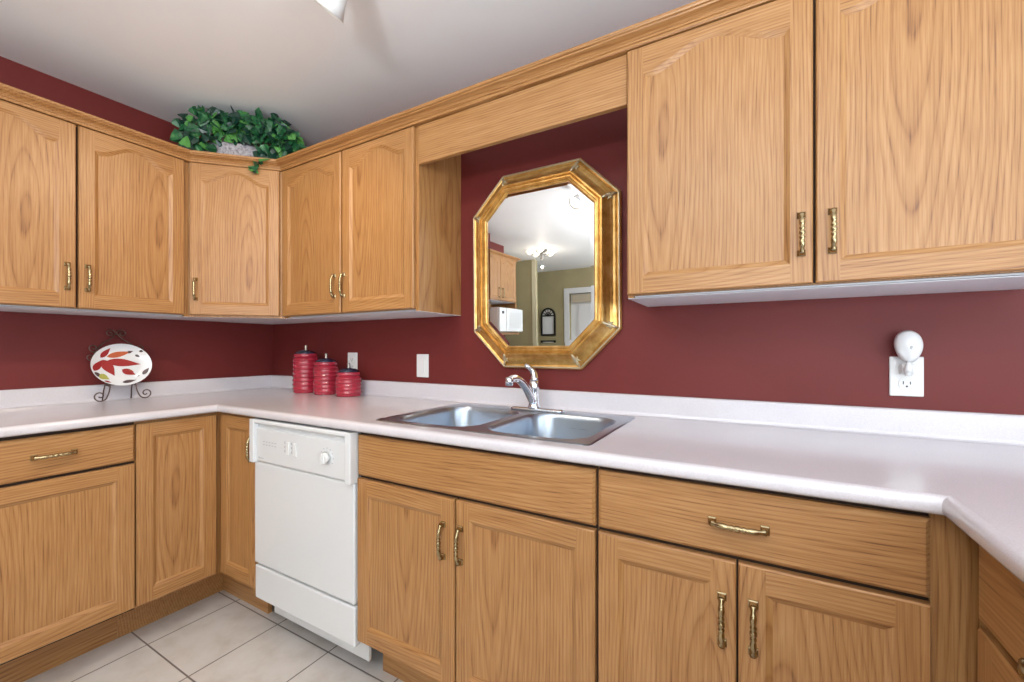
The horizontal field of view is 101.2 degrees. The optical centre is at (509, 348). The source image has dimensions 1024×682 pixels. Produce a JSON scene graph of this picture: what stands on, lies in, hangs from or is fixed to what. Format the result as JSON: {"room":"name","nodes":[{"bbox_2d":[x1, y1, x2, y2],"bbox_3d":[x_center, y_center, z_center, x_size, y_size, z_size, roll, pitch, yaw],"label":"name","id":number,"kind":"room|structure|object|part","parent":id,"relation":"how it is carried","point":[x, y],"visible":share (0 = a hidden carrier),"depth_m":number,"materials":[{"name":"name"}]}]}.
{"room":"kitchen","nodes":[
{"label":"kitchen","id":0,"kind":"room"},
{"bbox_2d":[0,56,272,389],"bbox_3d":[-2.294,-0.010,1.392,0.120,2.335,3.000,0,0,30],"label":"wall","id":1,"kind":"structure","parent":0,"point":[38,350],"depth_m":1.96,"materials":[{"name":"red paint"}]},
{"bbox_2d":[0,100,187,318],"bbox_3d":[-1.832,-0.520,1.745,0.329,0.740,0.763,0,0,30],"label":"upper cabinet","id":2,"kind":"object","parent":1,"relation":"attached to","point":[93,223],"visible":1,"depth_m":1.70,"materials":[{"name":"brown wood"}]},
{"bbox_3d":[-1.816,-0.524,1.518,0.019,0.727,0.360,0,0,30],"label":"door","id":3,"kind":"part","parent":2,"relation":"part of","materials":[{"name":"brown wood"}]},
{"bbox_3d":[-1.719,-0.283,1.641,0.028,0.110,0.018,0,0,30],"label":"handle","id":4,"kind":"part","parent":2,"relation":"part of","materials":[{"name":"gold metal"}]},
{"bbox_3d":[-1.689,-0.283,1.692,0.028,0.110,0.018,0,0,30],"label":"handle","id":5,"kind":"part","parent":2,"relation":"part of","materials":[{"name":"gold metal"}]},
{"bbox_3d":[-1.633,-0.524,1.838,0.019,0.727,0.361,0,0,30],"label":"door","id":6,"kind":"part","parent":2,"relation":"part of","materials":[{"name":"brown wood"}]},
{"bbox_2d":[24,590,403,681],"bbox_3d":[-1.751,1.207,-0.146,8.350,0.100,5.370,0,0,30],"label":"floor","id":7,"kind":"structure","parent":0,"point":[221,636],"depth_m":1.60,"materials":[{"name":"beige tile"}]},
{"bbox_2d":[0,422,134,681],"bbox_3d":[-1.772,0.718,1.540,0.637,0.878,0.446,0,0,30],"label":"base cabinet","id":8,"kind":"object","parent":7,"relation":"on","point":[67,497],"visible":0.98,"depth_m":1.43,"materials":[{"name":"brown wood"}]},
{"bbox_3d":[-1.504,0.354,1.396,0.028,0.018,0.110,0,0,30],"label":"handle","id":9,"kind":"part","parent":8,"relation":"part of","materials":[{"name":"gold metal"}]},
{"bbox_3d":[-1.528,0.357,1.401,0.019,0.135,0.440,0,0,30],"label":"drawer","id":10,"kind":"part","parent":8,"relation":"part of","materials":[{"name":"brown wood"}]},
{"bbox_2d":[117,412,271,637],"bbox_3d":[-1.336,0.718,2.059,0.878,0.878,0.886,0,0,30],"label":"base cabinet","id":11,"kind":"object","parent":7,"relation":"on","point":[195,474],"visible":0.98,"depth_m":1.75,"materials":[{"name":"brown wood"}]},
{"bbox_3d":[-1.348,0.633,1.715,0.019,0.692,0.275,0,0,30],"label":"door","id":12,"kind":"part","parent":11,"relation":"part of","materials":[{"name":"brown wood"}]},
{"bbox_3d":[-1.142,0.633,1.781,0.262,0.692,0.019,0,0,30],"label":"door","id":13,"kind":"part","parent":11,"relation":"part of","materials":[{"name":"brown wood"}]},
{"bbox_3d":[-1.052,0.409,1.702,0.018,0.110,0.028,0,0,30],"label":"handle","id":14,"kind":"part","parent":11,"relation":"part of","materials":[{"name":"gold metal"}]},
{"bbox_2d":[249,418,371,660],"bbox_3d":[-0.640,0.719,1.789,0.594,0.876,0.607,0,0,30],"label":"dishwasher","id":15,"kind":"object","parent":7,"relation":"on","point":[306,476],"visible":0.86,"depth_m":1.52,"materials":[{"name":"white plastic"}]},
{"bbox_3d":[-0.775,0.368,1.553,0.594,0.173,0.036,0,0,30],"label":"control panel","id":16,"kind":"part","parent":15,"relation":"part of","materials":[{"name":"white plastic"}]},
{"bbox_3d":[-0.766,0.658,1.564,0.586,0.407,0.028,0,0,30],"label":"door panel","id":17,"kind":"part","parent":15,"relation":"part of","materials":[{"name":"white metal"}]},
{"bbox_3d":[-0.766,0.937,1.565,0.586,0.134,0.026,0,0,30],"label":"panel","id":18,"kind":"part","parent":15,"relation":"part of","materials":[{"name":"white metal"}]},
{"bbox_3d":[-0.754,1.058,1.613,0.566,0.106,0.070,0,0,30],"label":"kick plate","id":19,"kind":"part","parent":15,"relation":"part of","materials":[{"name":"white metal"}]},
{"bbox_2d":[358,432,598,681],"bbox_3d":[-0.011,0.718,1.452,0.828,0.878,0.627,0,0,30],"label":"base cabinet","id":20,"kind":"object","parent":7,"relation":"on","point":[475,565],"visible":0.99,"depth_m":1.18,"materials":[{"name":"brown wood"}]},
{"bbox_3d":[-0.330,0.707,1.316,0.404,0.544,0.019,0,0,30],"label":"door","id":21,"kind":"part","parent":20,"relation":"part of","materials":[{"name":"brown wood"}]},
{"bbox_3d":[-0.200,0.559,1.215,0.018,0.110,0.028,0,0,30],"label":"handle","id":22,"kind":"part","parent":20,"relation":"part of","materials":[{"name":"gold metal"}]},
{"bbox_3d":[-0.145,0.559,1.183,0.018,0.110,0.028,0,0,30],"label":"handle","id":23,"kind":"part","parent":20,"relation":"part of","materials":[{"name":"gold metal"}]},
{"bbox_3d":[-0.149,0.357,1.212,0.821,0.135,0.019,0,0,30],"label":"false drawer","id":24,"kind":"part","parent":20,"relation":"part of","materials":[{"name":"brown wood"}]},
{"bbox_3d":[0.029,0.707,1.111,0.411,0.544,0.019,0,0,30],"label":"door","id":25,"kind":"part","parent":20,"relation":"part of","materials":[{"name":"brown wood"}]},
{"bbox_2d":[598,466,988,681],"bbox_3d":[0.635,0.718,1.082,0.660,0.878,0.627,0,0,30],"label":"base cabinet","id":26,"kind":"object","parent":7,"relation":"on","point":[699,581],"visible":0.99,"depth_m":0.82,"materials":[{"name":"brown wood"}]},
{"bbox_3d":[0.340,0.707,0.933,0.288,0.544,0.019,0,0,30],"label":"door","id":27,"kind":"part","parent":26,"relation":"part of","materials":[{"name":"brown wood"}]},
{"bbox_3d":[0.430,0.556,0.854,0.018,0.110,0.028,0,0,30],"label":"handle","id":28,"kind":"part","parent":26,"relation":"part of","materials":[{"name":"gold metal"}]},
{"bbox_3d":[0.456,0.358,0.840,0.110,0.018,0.028,0,0,30],"label":"handle","id":29,"kind":"part","parent":26,"relation":"part of","materials":[{"name":"gold metal"}]},
{"bbox_3d":[0.479,0.556,0.827,0.018,0.110,0.028,0,0,30],"label":"handle","id":30,"kind":"part","parent":26,"relation":"part of","materials":[{"name":"gold metal"}]},
{"bbox_3d":[0.466,0.357,0.861,0.578,0.135,0.019,0,0,30],"label":"drawer","id":31,"kind":"part","parent":26,"relation":"part of","materials":[{"name":"brown wood"}]},
{"bbox_3d":[0.593,0.707,0.789,0.287,0.544,0.019,0,0,30],"label":"door","id":32,"kind":"part","parent":26,"relation":"part of","materials":[{"name":"brown wood"}]},
{"bbox_3d":[0.759,0.636,0.711,0.077,0.713,0.020,0,0,30],"label":"filler panel","id":33,"kind":"part","parent":26,"relation":"part of","materials":[{"name":"brown wood"}]},
{"bbox_2d":[978,545,1023,681],"bbox_3d":[0.664,0.718,-0.064,0.657,0.878,1.330,0,0,30],"label":"base cabinet","id":34,"kind":"object","parent":7,"relation":"on","point":[1001,593],"visible":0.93,"depth_m":0.60,"materials":[{"name":"brown wood"}]},
{"bbox_2d":[0,375,1023,582],"bbox_3d":[-0.434,0.222,0.918,3.579,0.107,1.974,0,0,30],"label":"countertop","id":35,"kind":"structure","parent":34,"relation":"on","point":[966,468],"depth_m":1.16,"materials":[{"name":"laminate"}]},
{"bbox_2d":[86,329,150,401],"bbox_3d":[-1.823,0.075,1.970,0.096,0.329,0.217,0,0,30],"label":"plate stand","id":36,"kind":"object","parent":35,"relation":"on","point":[96,348],"visible":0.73,"depth_m":1.96,"materials":[{"name":"brown metal"}]},
{"bbox_2d":[90,344,151,384],"bbox_3d":[-1.800,0.075,1.957,0.047,0.193,0.220,0,0,30],"label":"decorative plate","id":37,"kind":"object","parent":36,"relation":"on","point":[115,364],"visible":1,"depth_m":1.96,"materials":[{"name":"white ceramic"}]},
{"bbox_2d":[292,345,317,392],"bbox_3d":[-1.125,0.112,2.326,0.136,0.260,0.136,0,0,30],"label":"canister","id":38,"kind":"object","parent":35,"relation":"on","point":[303,360],"visible":0.73,"depth_m":2.27,"materials":[{"name":"red ceramic"}]},
{"bbox_3d":[-1.125,0.028,2.326,0.121,0.039,0.121,0,0,30],"label":"lid","id":39,"kind":"part","parent":38,"relation":"part of","materials":[{"name":"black ceramic"}]},
{"bbox_2d":[313,353,338,394],"bbox_3d":[-0.975,0.134,2.241,0.132,0.218,0.132,0,0,30],"label":"canister","id":40,"kind":"object","parent":35,"relation":"on","point":[325,369],"visible":0.88,"depth_m":2.19,"materials":[{"name":"red ceramic"}]},
{"bbox_3d":[-0.975,0.071,2.241,0.117,0.039,0.117,0,0,30],"label":"lid","id":41,"kind":"part","parent":40,"relation":"part of","materials":[{"name":"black ceramic"}]},
{"bbox_2d":[335,363,361,396],"bbox_3d":[-0.822,0.158,2.153,0.132,0.170,0.132,0,0,30],"label":"canister","id":42,"kind":"object","parent":35,"relation":"on","point":[348,381],"visible":1,"depth_m":2.10,"materials":[{"name":"red ceramic"}]},
{"bbox_3d":[-0.822,0.119,2.153,0.117,0.039,0.117,0,0,30],"label":"lid","id":43,"kind":"part","parent":42,"relation":"part of","materials":[{"name":"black ceramic"}]},
{"bbox_2d":[376,403,634,445],"bbox_3d":[-0.008,0.326,1.445,0.757,0.172,0.493,0,0,30],"label":"sink","id":44,"kind":"object","parent":35,"relation":"in","point":[585,429],"visible":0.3,"depth_m":1.52,"materials":[{"name":"silver metal"}]},
{"bbox_2d":[398,406,519,425],"bbox_3d":[-0.173,0.326,1.522,0.334,0.171,0.397,0,0,30],"label":"basin","id":45,"kind":"object","parent":44,"relation":"in","point":[449,415],"depth_m":1.69,"materials":[{"name":"silver metal"}]},
{"bbox_2d":[488,413,615,438],"bbox_3d":[0.144,0.326,1.341,0.328,0.171,0.397,0,0,30],"label":"basin","id":46,"kind":"object","parent":44,"relation":"in","point":[538,425],"depth_m":1.50,"materials":[{"name":"silver metal"}]},
{"bbox_2d":[505,364,564,412],"bbox_3d":[0.067,0.150,1.561,0.225,0.179,0.213,0,0,30],"label":"faucet","id":47,"kind":"object","parent":35,"relation":"on","point":[531,390],"visible":1,"depth_m":1.61,"materials":[{"name":"silver metal"}]},
{"bbox_3d":[0.047,0.158,1.561,0.033,0.125,0.194,0,0,33],"label":"spout","id":48,"kind":"part","parent":47,"relation":"part of","materials":[{"name":"silver metal"}]},
{"bbox_3d":[0.089,0.100,1.638,0.055,0.080,0.040,0,0,-36],"label":"lever","id":49,"kind":"part","parent":47,"relation":"part of","materials":[{"name":"silver metal"}]},
{"bbox_3d":[0.106,0.234,1.631,0.225,0.010,0.046,0,0,30],"label":"plate","id":50,"kind":"part","parent":47,"relation":"part of","materials":[{"name":"silver metal"}]},
{"bbox_3d":[0.578,0.707,0.371,0.019,0.544,0.649,0,0,30],"label":"door","id":51,"kind":"part","parent":34,"relation":"part of","materials":[{"name":"brown wood"}]},
{"bbox_3d":[0.611,0.389,0.478,0.028,0.018,0.110,0,0,30],"label":"handle","id":52,"kind":"part","parent":34,"relation":"part of","materials":[{"name":"gold metal"}]},
{"bbox_2d":[0,0,696,146],"bbox_3d":[-1.751,-1.228,-0.146,8.350,0.100,5.370,0,0,30],"label":"ceiling","id":53,"kind":"structure","parent":0,"point":[325,76],"depth_m":1.65,"materials":[{"name":"white paint"}]},
{"bbox_2d":[314,0,347,22],"bbox_3d":[-0.770,-1.094,0.894,0.139,0.168,1.050,0,0,31],"label":"track light","id":54,"kind":"object","parent":53,"relation":"attached to","point":[336,8],"visible":1,"depth_m":1.28,"materials":[{"name":"white plastic"}]},
{"bbox_2d":[273,108,1023,414],"bbox_3d":[0.802,-0.010,1.418,5.470,2.335,0.120,0,0,30],"label":"wall","id":55,"kind":"structure","parent":0,"point":[831,351],"depth_m":1.42,"materials":[{"name":"red paint"}]},
{"bbox_2d":[170,162,327,323],"bbox_3d":[-1.393,-0.520,2.264,0.578,0.739,0.588,0,0,30],"label":"upper cabinet","id":56,"kind":"object","parent":55,"relation":"attached to","point":[235,213],"visible":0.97,"depth_m":2.06,"materials":[{"name":"brown wood"}]},
{"bbox_3d":[-1.494,-0.283,1.997,0.018,0.110,0.028,0,0,-15],"label":"handle","id":57,"kind":"part","parent":56,"relation":"part of","materials":[{"name":"gold metal"}]},
{"bbox_2d":[205,141,256,156],"bbox_3d":[-1.382,-0.952,2.171,0.345,0.124,0.216,0,0,-15],"label":"basket","id":58,"kind":"object","parent":56,"relation":"on","point":[228,147],"depth_m":2.07,"materials":[{"name":"white wicker"}]},
{"bbox_3d":[-1.340,-0.524,2.064,0.385,0.727,0.019,0,0,-15],"label":"door","id":59,"kind":"part","parent":56,"relation":"part of","materials":[{"name":"brown wood"}]},
{"bbox_2d":[170,105,306,173],"bbox_3d":[-1.313,-1.011,2.141,0.618,0.317,0.311,0,0,-15],"label":"ivy","id":60,"kind":"object","parent":56,"relation":"on","point":[238,128],"visible":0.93,"depth_m":2.05,"materials":[{"name":"green plant"}]},
{"bbox_2d":[348,353,357,369],"bbox_3d":[-0.854,0.080,2.290,0.074,0.114,0.009,0,0,30],"label":"electrical outlet","id":61,"kind":"object","parent":55,"relation":"attached to","point":[352,357],"visible":0.63,"depth_m":2.28,"materials":[{"name":"white plastic"}]},
{"bbox_2d":[282,126,460,321],"bbox_3d":[-0.690,-0.520,2.011,0.890,0.740,0.329,0,0,30],"label":"upper cabinet","id":62,"kind":"object","parent":55,"relation":"attached to","point":[370,231],"visible":1,"depth_m":1.85,"materials":[{"name":"brown wood"}]},
{"bbox_3d":[-0.947,-0.524,2.013,0.438,0.727,0.019,0,0,30],"label":"door","id":63,"kind":"part","parent":62,"relation":"part of","materials":[{"name":"brown wood"}]},
{"bbox_3d":[-0.800,-0.283,1.901,0.018,0.110,0.028,0,0,30],"label":"handle","id":64,"kind":"part","parent":62,"relation":"part of","materials":[{"name":"gold metal"}]},
{"bbox_3d":[-0.747,-0.283,1.871,0.018,0.110,0.028,0,0,30],"label":"handle","id":65,"kind":"part","parent":62,"relation":"part of","materials":[{"name":"gold metal"}]},
{"bbox_3d":[-0.563,-0.524,1.793,0.423,0.727,0.019,0,0,30],"label":"door","id":66,"kind":"part","parent":62,"relation":"part of","materials":[{"name":"brown wood"}]},
{"bbox_2d":[0,0,775,171],"bbox_3d":[-0.381,-0.912,1.094,2.953,0.040,1.073,0,0,30],"label":"crown molding","id":67,"kind":"structure","parent":62,"relation":"on","point":[698,13],"depth_m":1.52,"materials":[{"name":"brown wood"}]},
{"bbox_2d":[417,354,428,376],"bbox_3d":[-0.421,0.084,2.042,0.074,0.112,0.010,0,0,30],"label":"light switch","id":68,"kind":"object","parent":55,"relation":"attached to","point":[422,359],"visible":1,"depth_m":2.04,"materials":[{"name":"white plastic"}]},
{"bbox_2d":[0,375,1023,445],"bbox_3d":[-0.277,0.206,1.191,3.579,0.075,1.344,0,0,30],"label":"backsplash","id":69,"kind":"structure","parent":55,"relation":"attached to","point":[990,428],"depth_m":1.47,"materials":[{"name":"laminate"}]},
{"bbox_2d":[473,158,621,369],"bbox_3d":[0.118,-0.326,1.698,0.658,0.818,0.056,0,1,30],"label":"wall mirror","id":70,"kind":"object","parent":55,"relation":"attached to","point":[547,240],"visible":0.99,"depth_m":1.66,"materials":[{"name":"gold gilded frame"},{"name":"mirror glass"}]},
{"bbox_2d":[488,182,593,345],"bbox_3d":[0.112,-0.325,1.688,0.474,0.634,0.002,0,1,30],"label":"mirror glass","id":71,"kind":"object","parent":70,"relation":"attached to","point":[541,240],"depth_m":1.68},
{"bbox_2d":[627,0,1023,306],"bbox_3d":[0.818,-0.520,1.149,0.920,0.740,0.329,0,0,30],"label":"upper cabinet","id":72,"kind":"object","parent":55,"relation":"attached to","point":[778,150],"visible":1,"depth_m":1.02,"materials":[{"name":"brown wood"}]},
{"bbox_2d":[419,54,626,165],"bbox_3d":[0.000,-0.812,1.484,0.828,0.153,0.018,0,0,30],"label":"valance","id":73,"kind":"object","parent":72,"relation":"attached to","point":[599,89],"visible":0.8,"depth_m":1.43,"materials":[{"name":"brown wood"}]},
{"bbox_3d":[0.553,-0.524,1.154,0.454,0.727,0.019,0,0,30],"label":"door","id":74,"kind":"part","parent":72,"relation":"part of","materials":[{"name":"brown wood"}]},
{"bbox_3d":[0.718,-0.283,1.033,0.018,0.110,0.028,0,0,30],"label":"handle","id":75,"kind":"part","parent":72,"relation":"part of","materials":[{"name":"gold metal"}]},
{"bbox_3d":[0.772,-0.283,1.002,0.018,0.110,0.028,0,0,30],"label":"handle","id":76,"kind":"part","parent":72,"relation":"part of","materials":[{"name":"gold metal"}]},
{"bbox_3d":[0.954,-0.524,0.925,0.456,0.727,0.019,0,0,30],"label":"door","id":77,"kind":"part","parent":72,"relation":"part of","materials":[{"name":"brown wood"}]},
{"bbox_2d":[889,357,923,396],"bbox_3d":[1.104,0.078,1.170,0.072,0.110,0.009,0,0,30],"label":"electrical outlet","id":78,"kind":"object","parent":55,"relation":"attached to","point":[900,384],"visible":0.77,"depth_m":1.17,"materials":[{"name":"white plastic"}]},
{"bbox_2d":[899,379,914,388],"bbox_3d":[1.103,0.098,1.168,0.033,0.028,0.002,0,0,30],"label":"socket","id":79,"kind":"object","parent":78,"relation":"attached to","point":[903,383],"depth_m":1.17,"materials":[{"name":"white plastic"}]},
{"bbox_2d":[894,330,922,375],"bbox_3d":[1.088,0.013,1.145,0.052,0.123,0.052,0,0,-25],"label":"night light","id":80,"kind":"object","parent":78,"relation":"attached to","point":[908,344],"visible":1,"depth_m":1.13,"materials":[{"name":"white plastic"}]},
{"bbox_3d":[1.081,0.055,1.139,0.019,0.038,0.018,0,0,30],"label":"bulb","id":81,"kind":"part","parent":80,"relation":"part of","materials":[{"name":"white plastic"}]}
]}

